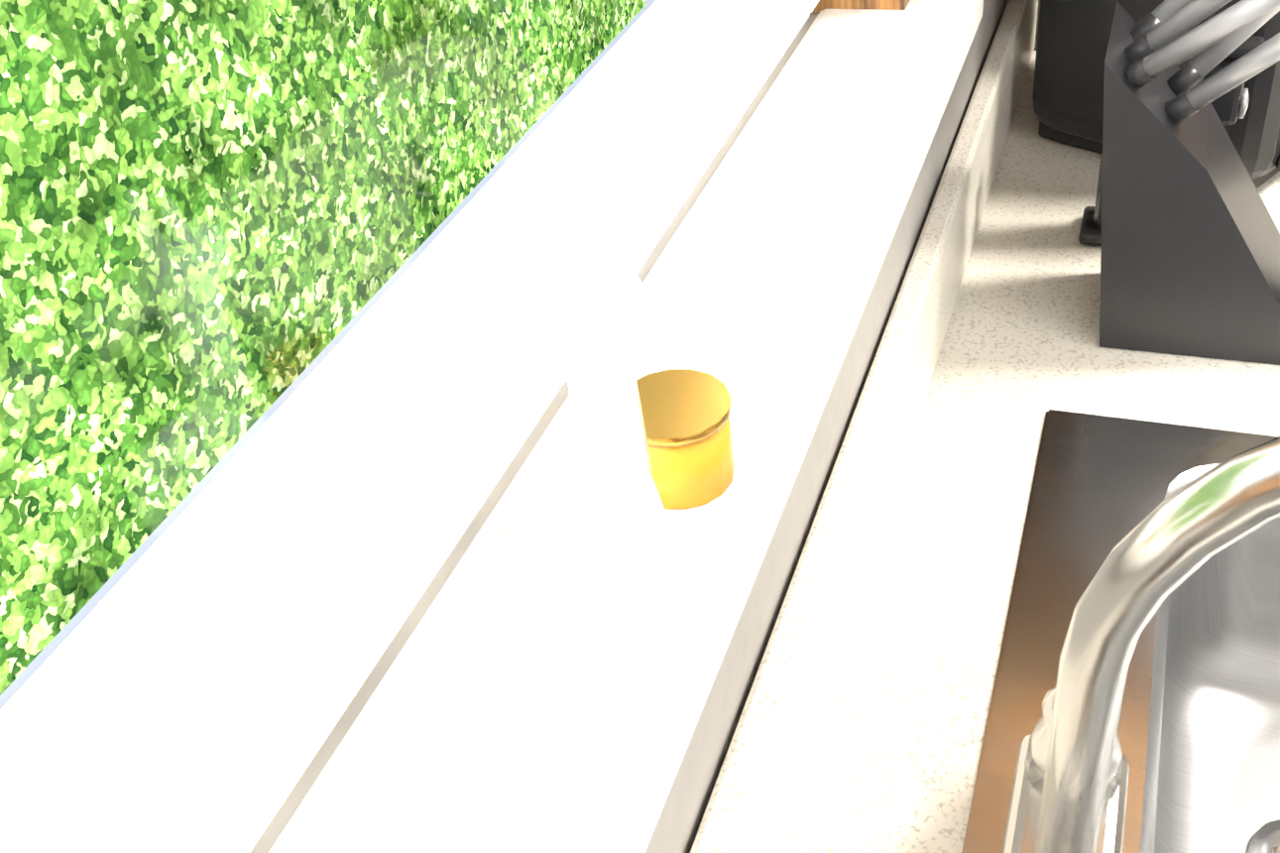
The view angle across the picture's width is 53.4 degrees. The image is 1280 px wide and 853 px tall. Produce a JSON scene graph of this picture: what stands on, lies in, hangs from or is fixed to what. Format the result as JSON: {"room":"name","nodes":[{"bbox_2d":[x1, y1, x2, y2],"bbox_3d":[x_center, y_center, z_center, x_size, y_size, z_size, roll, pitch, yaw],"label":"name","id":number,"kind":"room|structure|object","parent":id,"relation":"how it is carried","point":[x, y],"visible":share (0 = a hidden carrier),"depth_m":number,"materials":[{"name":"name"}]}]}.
{"room":"kitchen","nodes":[
{"label":"kitchen","id":0,"kind":"room"},
{"bbox_2d":[250,0,1008,852],"bbox_3d":[-0.217,0.259,0.149,0.140,2.470,5.770,8,40,20],"label":"wall","id":1,"kind":"structure","parent":0,"point":[693,785],"depth_m":0.65,"materials":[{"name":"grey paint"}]},
{"bbox_2d":[0,0,909,852],"bbox_3d":[-0.093,-0.322,0.250,0.134,0.813,0.898,8,40,20],"label":"window","id":2,"kind":"structure","parent":1,"relation":"in","point":[194,682],"depth_m":0.37,"materials":[{"name":"white plastic"}]},
{"bbox_2d":[268,0,983,852],"bbox_3d":[0.010,0.014,0.481,0.095,0.026,0.970,8,40,20],"label":"window sill","id":3,"kind":"structure","parent":1,"relation":"attached to","point":[489,718],"depth_m":0.43,"materials":[{"name":"paint"}]},
{"bbox_2d":[526,223,665,671],"bbox_3d":[-0.014,0.004,0.370,0.038,0.128,0.075,8,40,20],"label":"figurine","id":4,"kind":"object","parent":3,"relation":"on","point":[594,536],"visible":1,"depth_m":0.36,"materials":[{"name":"white ceramic"}]},
{"bbox_2d":[636,368,734,509],"bbox_3d":[0.013,0.004,0.444,0.040,0.032,0.040,8,40,20],"label":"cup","id":5,"kind":"object","parent":3,"relation":"on","point":[686,413],"visible":0.75,"depth_m":0.43,"materials":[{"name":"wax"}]},
{"bbox_3d":[1.317,1.445,0.410,3.125,0.060,5.770,8,40,20],"label":"floor","id":6,"kind":"structure","parent":0,"visible":0},
{"bbox_2d":[689,0,1279,852],"bbox_3d":[0.633,0.100,1.214,0.679,1.241,3.254,8,40,20],"label":"countertop","id":7,"kind":"structure","parent":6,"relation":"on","point":[1030,603],"depth_m":0.83,"materials":[{"name":"stone"}]},
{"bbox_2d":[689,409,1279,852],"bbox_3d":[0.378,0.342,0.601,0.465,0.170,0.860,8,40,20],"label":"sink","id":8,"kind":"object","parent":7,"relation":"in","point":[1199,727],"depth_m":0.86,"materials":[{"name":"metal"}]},
{"bbox_2d":[945,394,1279,852],"bbox_3d":[0.263,0.131,0.486,0.234,0.326,0.353,8,40,20],"label":"faucet","id":9,"kind":"object","parent":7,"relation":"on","point":[1074,770],"depth_m":0.49,"materials":[{"name":"silver metal"}]},
{"bbox_2d":[1032,0,1279,188],"bbox_3d":[0.547,-0.399,1.162,0.230,0.285,0.297,-33,44,-29],"label":"air fryer","id":10,"kind":"object","parent":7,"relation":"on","point":[1073,37],"visible":0.46,"depth_m":1.18,"materials":[{"name":"black plastic"}]},
{"bbox_2d":[1078,35,1265,244],"bbox_3d":[0.439,-0.237,1.060,0.120,0.178,0.054,8,40,20],"label":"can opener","id":11,"kind":"object","parent":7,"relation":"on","point":[1230,106],"visible":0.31,"depth_m":1.01,"materials":[{"name":"black plastic"}]},
{"bbox_2d":[1099,0,1279,364],"bbox_3d":[0.442,-0.211,0.894,0.226,0.337,0.200,8,40,20],"label":"knife block","id":12,"kind":"object","parent":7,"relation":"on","point":[1190,258],"visible":1,"depth_m":0.92,"materials":[{"name":"black plastic"}]},
{"bbox_2d":[1033,0,1040,50],"bbox_3d":[0.958,-0.358,1.870,0.704,1.095,0.832,8,40,20],"label":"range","id":13,"kind":"object","parent":6,"relation":"on","point":[1037,25],"depth_m":1.45,"materials":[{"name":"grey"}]},
{"label":"outside","id":14,"kind":"structure","parent":0,"visible":0},
{"bbox_2d":[0,0,645,695],"bbox_3d":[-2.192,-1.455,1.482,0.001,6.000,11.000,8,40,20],"label":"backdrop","id":15,"kind":"structure","parent":14,"point":[103,341],"depth_m":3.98,"materials":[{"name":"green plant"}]}
]}

